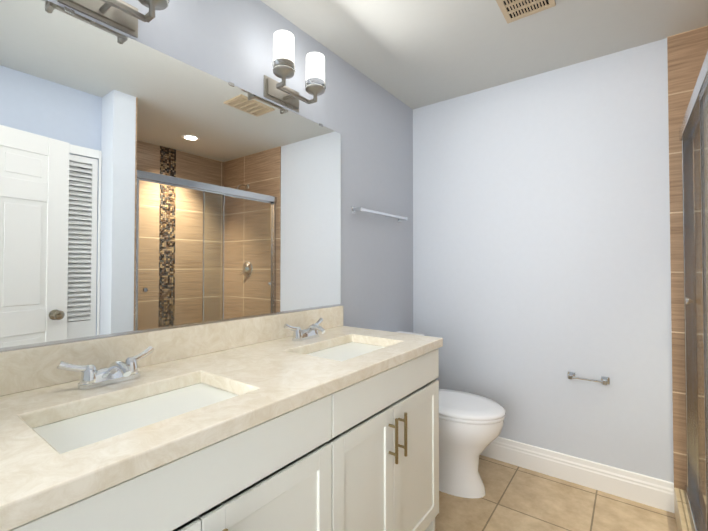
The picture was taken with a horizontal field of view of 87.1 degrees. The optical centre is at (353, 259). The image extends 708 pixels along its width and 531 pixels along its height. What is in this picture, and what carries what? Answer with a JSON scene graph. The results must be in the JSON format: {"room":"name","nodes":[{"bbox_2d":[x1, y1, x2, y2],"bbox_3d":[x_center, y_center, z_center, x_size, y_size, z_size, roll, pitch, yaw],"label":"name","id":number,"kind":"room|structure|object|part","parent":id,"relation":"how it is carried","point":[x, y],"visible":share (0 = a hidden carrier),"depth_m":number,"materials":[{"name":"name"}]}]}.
{"room":"bathroom","nodes":[
{"label":"bathroom","id":0,"kind":"room"},
{"bbox_2d":[48,0,412,332],"bbox_3d":[-0.379,0.062,1.797,0.120,2.440,2.840,-1,-1,37],"label":"wall","id":1,"kind":"structure","parent":0,"point":[370,121],"depth_m":2.18,"materials":[{"name":"paint"}]},
{"bbox_2d":[57,0,169,37],"bbox_3d":[-0.721,-0.859,1.107,0.172,0.233,0.298,-1,-1,37],"label":"sconce","id":2,"kind":"object","parent":1,"relation":"attached to","point":[122,16],"visible":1,"depth_m":1.16,"materials":[{"name":"silver metal"}]},
{"bbox_2d":[0,0,340,351],"bbox_3d":[-0.560,-0.241,1.448,0.010,0.972,1.621,-1,-1,37],"label":"mirror","id":3,"kind":"object","parent":1,"relation":"attached to","point":[144,188],"visible":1,"depth_m":1.24,"materials":[{"name":"clear glass"}]},
{"bbox_2d":[0,306,342,393],"bbox_3d":[-0.553,0.302,1.436,0.022,0.112,1.628,-1,-1,37],"label":"backsplash","id":4,"kind":"structure","parent":1,"relation":"attached to","point":[25,368],"depth_m":1.28,"materials":[{"name":"beige stone"}]},
{"bbox_2d":[264,30,325,111],"bbox_3d":[-0.273,-0.848,1.708,0.172,0.233,0.298,-1,-1,37],"label":"sconce","id":5,"kind":"object","parent":1,"relation":"attached to","point":[283,69],"visible":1,"depth_m":1.70,"materials":[{"name":"white glass"}]},
{"bbox_3d":[-0.243,-0.904,1.687,0.090,0.122,0.290,-1,-1,37],"label":"lamp shade","id":6,"kind":"part","parent":5,"relation":"part of","materials":[{"name":"white glass"}]},
{"bbox_2d":[351,206,406,221],"bbox_3d":[0.182,-0.290,2.401,0.063,0.040,0.580,-1,-1,37],"label":"towel rail","id":7,"kind":"object","parent":1,"relation":"attached to","point":[354,210],"visible":1,"depth_m":2.29,"materials":[{"name":"silver metal"}]},
{"bbox_2d":[261,0,707,108],"bbox_3d":[0.691,-1.222,1.021,2.790,0.100,2.840,-1,-1,37],"label":"ceiling","id":8,"kind":"structure","parent":0,"point":[413,54],"depth_m":1.91,"materials":[{"name":"paint"}]},
{"bbox_2d":[496,0,555,22],"bbox_3d":[0.740,-1.156,1.627,0.208,0.010,0.302,-1,-1,37],"label":"ceiling vent","id":9,"kind":"object","parent":8,"relation":"in","point":[513,10],"visible":1,"depth_m":1.70,"materials":[{"name":"metal"}]},
{"bbox_2d":[413,38,673,482],"bbox_3d":[1.504,0.067,2.089,2.550,2.440,0.120,-1,-1,37],"label":"wall","id":10,"kind":"structure","parent":0,"point":[541,235],"depth_m":2.22,"materials":[{"name":"paint"}]},
{"bbox_2d":[480,436,673,512],"bbox_3d":[1.034,1.219,2.334,1.480,0.145,0.017,-1,-1,37],"label":"baseboard","id":11,"kind":"structure","parent":10,"relation":"attached to","point":[644,489],"depth_m":2.11,"materials":[{"name":"white paint"}]},
{"bbox_2d":[567,371,609,384],"bbox_3d":[1.319,0.672,2.103,0.205,0.040,0.059,-1,-1,37],"label":"paper holder","id":12,"kind":"object","parent":10,"relation":"attached to","point":[604,379],"visible":1,"depth_m":2.08,"materials":[{"name":"silver metal"}]},
{"bbox_2d":[667,26,707,494],"bbox_3d":[2.005,0.059,1.633,0.938,2.440,0.012,-1,-1,37],"label":"tiled wall","id":13,"kind":"structure","parent":10,"relation":"attached to","point":[687,52],"depth_m":1.89,"materials":[{"name":"brown tile"}]},
{"bbox_2d":[674,488,705,530],"bbox_3d":[1.285,1.209,1.316,0.140,0.130,1.326,-1,-1,37],"label":"sill","id":14,"kind":"structure","parent":13,"relation":"attached to","point":[683,518],"depth_m":1.72,"materials":[{"name":"stone"}]},
{"bbox_2d":[679,51,707,530],"bbox_3d":[1.278,0.238,1.337,0.076,1.808,1.320,-1,-1,37],"label":"shower door","id":15,"kind":"structure","parent":14,"relation":"on","point":[694,119],"depth_m":1.79,"materials":[{"name":"clear glass"}]},
{"bbox_2d":[435,455,677,530],"bbox_3d":[0.691,1.318,0.977,2.790,0.100,2.840,-1,-1,37],"label":"floor","id":16,"kind":"structure","parent":0,"point":[516,498],"depth_m":1.92,"materials":[{"name":"tile"}]},
{"bbox_2d":[0,346,441,530],"bbox_3d":[-0.309,0.834,1.244,0.632,0.878,1.614,-1,-1,37],"label":"bathroom vanity","id":17,"kind":"object","parent":16,"relation":"on","point":[322,419],"depth_m":1.03,"materials":[{"name":"paint"}]},
{"bbox_2d":[0,326,442,525],"bbox_3d":[-0.317,0.375,1.259,0.612,0.040,1.628,-1,-1,37],"label":"countertop","id":18,"kind":"structure","parent":17,"relation":"on","point":[274,375],"depth_m":0.90,"materials":[{"name":"beige stone"}]},
{"bbox_2d":[52,346,155,389],"bbox_3d":[-0.664,0.310,1.044,0.138,0.081,0.247,-1,-1,37],"label":"faucet","id":19,"kind":"object","parent":18,"relation":"on","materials":[{"name":"silver metal"}]},
{"bbox_2d":[28,378,243,449],"bbox_3d":[-0.505,0.450,0.923,0.350,0.147,0.504,-1,-1,37],"label":"sink","id":20,"kind":"object","parent":18,"relation":"in","point":[71,429],"depth_m":0.94,"materials":[{"name":"white ceramic"}]},
{"bbox_2d":[280,318,327,341],"bbox_3d":[-0.185,0.321,1.685,0.138,0.081,0.247,-1,-1,37],"label":"faucet","id":21,"kind":"object","parent":18,"relation":"on","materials":[{"name":"silver metal"}]},
{"bbox_2d":[300,338,391,361],"bbox_3d":[-0.026,0.462,1.565,0.350,0.147,0.504,-1,-1,37],"label":"sink","id":22,"kind":"object","parent":18,"relation":"in","point":[350,347],"depth_m":1.67,"materials":[{"name":"white ceramic"}]},
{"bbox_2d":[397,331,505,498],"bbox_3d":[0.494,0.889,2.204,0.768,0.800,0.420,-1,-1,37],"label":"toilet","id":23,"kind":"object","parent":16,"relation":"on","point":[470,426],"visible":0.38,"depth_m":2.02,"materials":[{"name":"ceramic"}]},
{"bbox_3d":[0.583,0.832,2.139,0.546,0.048,0.390,-1,-1,37],"label":"lid","id":24,"kind":"part","parent":23,"relation":"part of","materials":[{"name":"ceramic"}]}
]}

